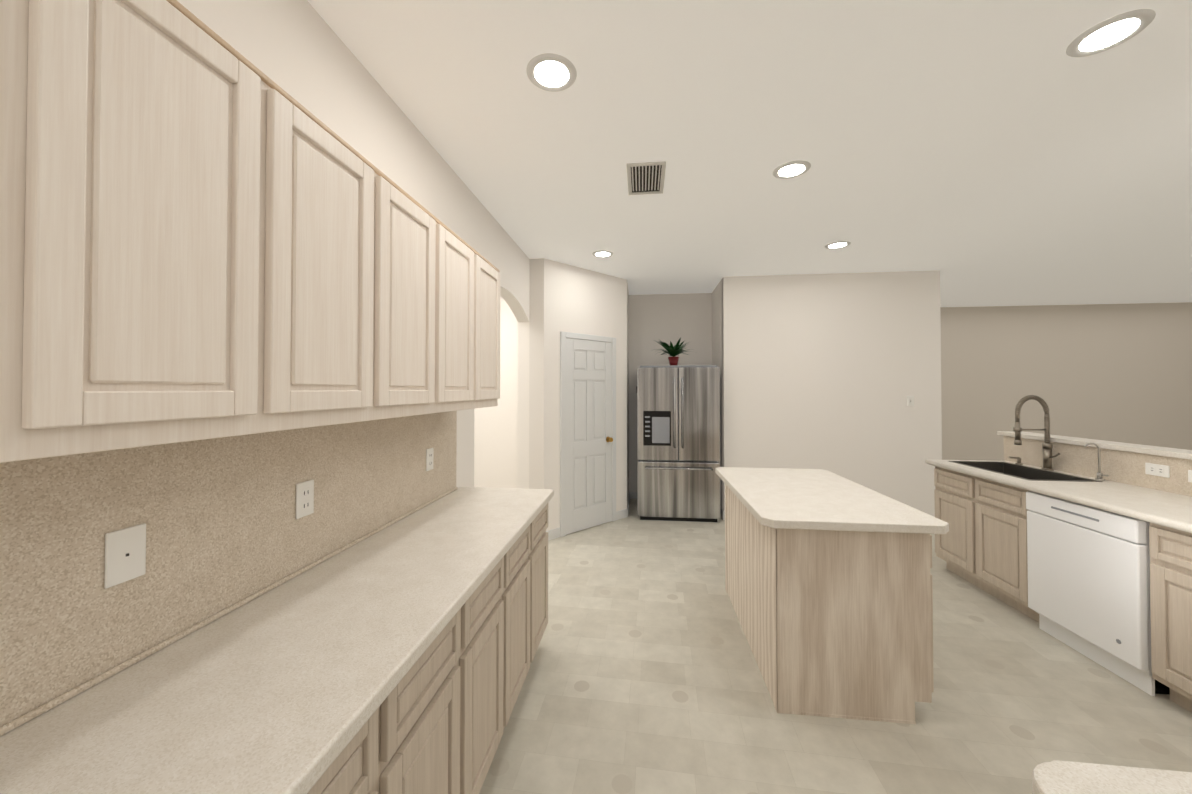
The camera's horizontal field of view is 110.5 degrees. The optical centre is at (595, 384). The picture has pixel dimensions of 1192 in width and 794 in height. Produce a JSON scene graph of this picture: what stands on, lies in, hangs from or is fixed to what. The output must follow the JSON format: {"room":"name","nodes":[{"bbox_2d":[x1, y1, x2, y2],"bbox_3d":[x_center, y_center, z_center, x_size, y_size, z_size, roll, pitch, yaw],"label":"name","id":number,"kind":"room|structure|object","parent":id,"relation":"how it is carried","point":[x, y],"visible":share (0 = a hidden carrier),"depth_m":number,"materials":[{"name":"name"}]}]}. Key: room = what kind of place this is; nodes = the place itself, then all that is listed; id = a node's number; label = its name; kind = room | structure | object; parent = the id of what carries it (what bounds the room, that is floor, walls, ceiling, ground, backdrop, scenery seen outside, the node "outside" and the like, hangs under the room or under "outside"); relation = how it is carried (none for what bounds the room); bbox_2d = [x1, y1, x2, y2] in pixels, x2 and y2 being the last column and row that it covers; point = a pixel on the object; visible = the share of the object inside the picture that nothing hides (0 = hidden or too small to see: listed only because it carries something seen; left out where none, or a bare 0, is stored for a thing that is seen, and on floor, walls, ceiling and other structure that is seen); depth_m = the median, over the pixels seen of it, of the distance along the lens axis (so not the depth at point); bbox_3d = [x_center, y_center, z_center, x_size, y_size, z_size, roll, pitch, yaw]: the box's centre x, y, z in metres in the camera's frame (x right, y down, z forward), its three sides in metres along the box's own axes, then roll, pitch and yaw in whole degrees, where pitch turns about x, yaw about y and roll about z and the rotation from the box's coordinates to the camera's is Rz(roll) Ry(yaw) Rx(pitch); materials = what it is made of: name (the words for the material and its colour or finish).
{"room":"kitchen","nodes":[
{"label":"kitchen","id":0,"kind":"room"},
{"bbox_2d":[177,0,528,487],"bbox_3d":[-1.071,0.113,1.113,0.120,2.840,6.150,0,-1,6],"label":"wall","id":1,"kind":"structure","parent":0,"point":[300,52],"depth_m":1.69,"materials":[{"name":"white paint"}]},
{"bbox_2d":[0,0,31,462],"bbox_3d":[-0.930,-0.290,0.343,0.328,0.778,0.388,0,-1,6],"label":"upper cabinet","id":2,"kind":"object","parent":1,"relation":"attached to","point":[15,15],"depth_m":0.54,"materials":[{"name":"brown wood"}]},
{"bbox_2d":[24,0,279,459],"bbox_3d":[-0.888,-0.286,0.719,0.328,0.778,0.368,0,-1,6],"label":"upper cabinet","id":3,"kind":"object","parent":1,"relation":"attached to","point":[206,232],"depth_m":0.67,"materials":[{"name":"brown wood"}]},
{"bbox_2d":[276,87,383,430],"bbox_3d":[-0.847,-0.281,1.086,0.328,0.778,0.372,0,-1,6],"label":"upper cabinet","id":4,"kind":"object","parent":1,"relation":"attached to","point":[330,346],"depth_m":1.06,"materials":[{"name":"brown wood"}]},
{"bbox_2d":[384,174,443,418],"bbox_3d":[-0.806,-0.276,1.456,0.328,0.778,0.372,0,-1,6],"label":"upper cabinet","id":5,"kind":"object","parent":1,"relation":"attached to","point":[413,236],"depth_m":1.45,"materials":[{"name":"brown wood"}]},
{"bbox_2d":[444,224,479,411],"bbox_3d":[-0.765,-0.272,1.826,0.328,0.778,0.372,0,-1,6],"label":"upper cabinet","id":6,"kind":"object","parent":1,"relation":"attached to","point":[461,261],"depth_m":1.85,"materials":[{"name":"brown wood"}]},
{"bbox_2d":[480,254,499,407],"bbox_3d":[-0.724,-0.267,2.196,0.328,0.778,0.372,0,-1,6],"label":"upper cabinet","id":7,"kind":"object","parent":1,"relation":"attached to","point":[489,274],"depth_m":2.19,"materials":[{"name":"brown wood"}]},
{"bbox_2d":[474,296,517,487],"bbox_3d":[-1.870,0.165,5.211,2.370,2.840,0.120,0,-1,6],"label":"wall","id":8,"kind":"structure","parent":0,"point":[495,443],"depth_m":5.05,"materials":[{"name":"white paint"}]},
{"bbox_2d":[517,258,543,488],"bbox_3d":[-0.557,0.163,5.075,0.270,2.840,1.840,0,-1,6],"label":"wall","id":9,"kind":"structure","parent":0,"point":[530,461],"depth_m":4.16,"materials":[{"name":"white paint"}]},
{"bbox_2d":[544,258,626,532],"bbox_3d":[-0.117,0.157,4.594,1.204,2.840,0.120,1,-1,-42],"label":"wall","id":10,"kind":"structure","parent":0,"point":[579,300],"depth_m":4.43,"materials":[{"name":"white paint"}]},
{"bbox_2d":[560,331,615,536],"bbox_3d":[-0.070,0.516,4.534,0.800,2.120,0.024,1,-1,-42],"label":"door frame","id":11,"kind":"structure","parent":10,"relation":"attached to","point":[565,335],"depth_m":4.30,"materials":[{"name":"white paint"}]},
{"bbox_2d":[565,338,612,534],"bbox_3d":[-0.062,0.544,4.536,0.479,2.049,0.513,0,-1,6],"label":"pantry door","id":12,"kind":"structure","parent":10,"relation":"in","point":[589,439],"depth_m":4.52,"materials":[{"name":"white paint"}]},
{"bbox_2d":[627,285,630,504],"bbox_3d":[0.341,0.167,5.363,0.150,2.840,0.810,0,-1,6],"label":"wall","id":13,"kind":"structure","parent":0,"point":[628,296],"depth_m":5.60,"materials":[{"name":"white paint"}]},
{"bbox_2d":[631,293,710,491],"bbox_3d":[1.014,0.172,5.767,1.400,2.840,0.120,0,-1,6],"label":"wall","id":14,"kind":"structure","parent":0,"point":[666,318],"depth_m":5.73,"materials":[{"name":"white paint"}]},
{"bbox_2d":[628,492,636,499],"bbox_3d":[1.022,1.544,5.682,1.130,0.095,0.013,0,-1,6],"label":"baseboard","id":15,"kind":"structure","parent":14,"relation":"attached to","point":[632,495],"depth_m":5.73,"materials":[{"name":"white paint"}]},
{"bbox_2d":[711,283,718,366],"bbox_3d":[1.604,0.166,5.284,0.120,2.840,0.690,0,-1,6],"label":"wall","id":16,"kind":"structure","parent":0,"point":[715,294],"depth_m":5.37,"materials":[{"name":"white paint"}]},
{"bbox_2d":[720,506,723,519],"bbox_3d":[1.532,1.538,5.209,0.013,0.095,0.800,0,-1,6],"label":"baseboard","id":17,"kind":"structure","parent":16,"relation":"attached to","point":[721,510],"depth_m":4.91,"materials":[{"name":"white paint"}]},
{"bbox_2d":[307,0,1191,306],"bbox_3d":[2.989,-1.342,2.267,14.300,0.100,9.700,0,-1,6],"label":"ceiling","id":18,"kind":"structure","parent":0,"point":[991,152],"depth_m":2.13,"materials":[{"name":"white paint"}]},
{"bbox_2d":[526,53,576,91],"bbox_3d":[-0.185,-1.294,1.727,0.210,0.009,0.210,0,-1,6],"label":"recessed light","id":19,"kind":"object","parent":18,"relation":"in","point":[551,72],"visible":1,"depth_m":1.72,"materials":[{"name":"white paint"}]},
{"bbox_2d":[592,250,612,257],"bbox_3d":[0.066,-1.265,4.026,0.210,0.009,0.210,0,-1,6],"label":"recessed light","id":20,"kind":"object","parent":18,"relation":"in","point":[602,253],"visible":0.98,"depth_m":4.00,"materials":[{"name":"white paint"}]},
{"bbox_2d":[626,161,665,194],"bbox_3d":[0.313,-1.282,2.590,0.230,0.010,0.380,0,-1,6],"label":"ceiling vent","id":21,"kind":"object","parent":18,"relation":"in","point":[644,178],"visible":1,"depth_m":2.57,"materials":[{"name":"silver metal"}]},
{"bbox_2d":[773,160,810,178],"bbox_3d":[1.176,-1.284,2.486,0.210,0.009,0.210,0,-1,6],"label":"recessed light","id":22,"kind":"object","parent":18,"relation":"in","point":[792,169],"visible":1,"depth_m":2.47,"materials":[{"name":"white paint"}]},
{"bbox_2d":[825,241,850,248],"bbox_3d":[2.208,-1.268,3.778,0.210,0.009,0.210,0,-1,6],"label":"recessed light","id":23,"kind":"object","parent":18,"relation":"in","point":[838,244],"visible":0.98,"depth_m":3.77,"materials":[{"name":"white paint"}]},
{"bbox_2d":[1066,9,1155,56],"bbox_3d":[1.907,-1.296,1.538,0.210,0.009,0.210,0,-1,6],"label":"recessed light","id":24,"kind":"object","parent":18,"relation":"in","point":[1110,33],"visible":1,"depth_m":1.53,"materials":[{"name":"white paint"}]},
{"bbox_2d":[719,270,941,519],"bbox_3d":[2.663,0.159,4.759,2.340,2.840,0.120,0,-1,6],"label":"wall","id":25,"kind":"structure","parent":0,"point":[830,372],"depth_m":4.69,"materials":[{"name":"white paint"}]},
{"bbox_2d":[907,396,913,405],"bbox_3d":[3.500,0.187,4.597,0.070,0.115,0.015,0,-1,6],"label":"light switch","id":26,"kind":"object","parent":25,"relation":"attached to","point":[910,400],"visible":1,"depth_m":4.60,"materials":[{"name":"white plastic"}]},
{"bbox_2d":[479,499,1191,793],"bbox_3d":[2.989,1.598,2.229,14.300,0.100,9.700,0,-1,6],"label":"floor","id":27,"kind":"structure","parent":0,"point":[644,675],"depth_m":1.98,"materials":[{"name":"tile"}]},
{"bbox_2d":[0,411,553,793],"bbox_3d":[-0.724,0.819,0.958,0.598,1.425,3.175,0,-1,6],"label":"base cabinet","id":28,"kind":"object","parent":27,"relation":"on","point":[376,622],"depth_m":0.98,"materials":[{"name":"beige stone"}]},
{"bbox_2d":[104,523,145,588],"bbox_3d":[-1.021,0.371,0.898,0.007,0.115,0.070,0,-1,6],"label":"electrical outlet","id":29,"kind":"object","parent":28,"relation":"attached to","point":[125,554],"visible":1,"depth_m":0.90,"materials":[{"name":"white plastic"}]},
{"bbox_2d":[296,480,313,518],"bbox_3d":[-0.968,0.382,1.375,0.008,0.115,0.070,0,-1,6],"label":"electrical outlet","id":30,"kind":"object","parent":28,"relation":"attached to","point":[305,498],"visible":1,"depth_m":1.37,"materials":[{"name":"white plastic"}]},
{"bbox_2d":[426,448,433,470],"bbox_3d":[-0.878,0.397,2.185,0.008,0.115,0.070,0,-1,6],"label":"electrical outlet","id":31,"kind":"object","parent":28,"relation":"attached to","point":[429,457],"visible":1,"depth_m":2.18,"materials":[{"name":"white plastic"}]},
{"bbox_2d":[636,365,719,521],"bbox_3d":[0.984,0.686,5.132,0.952,1.797,0.876,0,-1,6],"label":"refrigerator","id":32,"kind":"object","parent":27,"relation":"on","point":[678,436],"visible":1,"depth_m":4.75,"materials":[{"name":"silver metal"}]},
{"bbox_2d":[656,338,695,364],"bbox_3d":[0.948,-0.392,5.062,0.550,0.356,0.586,0,-1,6],"label":"potted plant","id":33,"kind":"object","parent":32,"relation":"on","point":[675,350],"visible":0.98,"depth_m":5.00,"materials":[{"name":"green plant"}]},
{"bbox_2d":[725,483,933,723],"bbox_3d":[1.261,1.114,2.508,0.694,0.876,1.208,0,-1,6],"label":"kitchen island","id":34,"kind":"object","parent":27,"relation":"on","point":[828,584],"depth_m":1.92,"materials":[{"name":"brown wood"}]},
{"bbox_2d":[715,467,948,534],"bbox_3d":[1.259,0.656,2.527,0.820,0.040,1.315,0,-1,6],"label":"island countertop","id":35,"kind":"structure","parent":34,"relation":"on","point":[780,499],"depth_m":2.17,"materials":[{"name":"beige stone"}]},
{"bbox_2d":[925,436,1191,711],"bbox_3d":[2.962,0.979,1.684,0.658,1.124,3.795,0,-1,6],"label":"base cabinets","id":36,"kind":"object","parent":27,"relation":"on","point":[981,510],"depth_m":2.71,"materials":[{"name":"brown wood"}]},
{"bbox_2d":[1009,456,1022,464],"bbox_3d":[3.387,0.614,3.335,0.093,0.063,0.044,0,-1,6],"label":"soap dispenser","id":37,"kind":"object","parent":36,"relation":"on","point":[1018,460],"visible":1,"depth_m":3.33,"materials":[{"name":"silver metal"}]},
{"bbox_2d":[1013,395,1059,470],"bbox_3d":[3.291,0.362,3.081,0.256,0.562,0.135,0,-1,6],"label":"kitchen faucet","id":38,"kind":"object","parent":36,"relation":"on","point":[1047,446],"visible":1,"depth_m":3.10,"materials":[{"name":"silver metal"}]},
{"bbox_2d":[1084,442,1108,480],"bbox_3d":[3.311,0.513,2.736,0.112,0.251,0.073,0,-1,6],"label":"tap","id":39,"kind":"object","parent":36,"relation":"on","point":[1100,475],"visible":1,"depth_m":2.74,"materials":[{"name":"silver metal"}]},
{"bbox_2d":[1145,463,1169,477],"bbox_3d":[3.371,0.516,2.482,0.008,0.070,0.115,0,-1,6],"label":"outlet","id":40,"kind":"object","parent":36,"relation":"attached to","point":[1157,470],"visible":1,"depth_m":2.48,"materials":[{"name":"white plastic"}]},
{"bbox_2d":[1188,470,1191,482],"bbox_3d":[3.349,0.518,2.284,0.008,0.070,0.115,0,-1,6],"label":"outlet","id":41,"kind":"object","parent":36,"relation":"attached to","point":[1189,475],"visible":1,"depth_m":2.33,"materials":[{"name":"white plastic"}]},
{"bbox_2d":[1026,491,1169,695],"bbox_3d":[3.029,1.116,2.317,0.618,0.866,0.602,0,-1,6],"label":"dishwasher","id":42,"kind":"object","parent":27,"relation":"on","point":[1088,582],"visible":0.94,"depth_m":2.26,"materials":[{"name":"white metal"}]},
{"bbox_2d":[1032,760,1191,793],"bbox_3d":[1.580,1.065,0.236,1.891,0.915,0.675,0,-1,6],"label":"countertop","id":43,"kind":"structure","parent":27,"relation":"on","point":[1059,777],"depth_m":0.64,"materials":[{"name":"beige stone"}]},
{"bbox_2d":[940,302,1191,460],"bbox_3d":[7.220,0.182,6.517,6.570,2.840,0.120,0,-1,6],"label":"wall","id":44,"kind":"structure","parent":0,"point":[1116,372],"depth_m":6.43,"materials":[{"name":"beige paint"}]},
{"bbox_2d":[997,431,1191,491],"bbox_3d":[3.360,0.961,1.643,0.200,1.158,3.860,0,-1,6],"label":"wall","id":45,"kind":"structure","parent":0,"point":[1155,450],"depth_m":2.73,"materials":[{"name":"white paint"}]}
]}

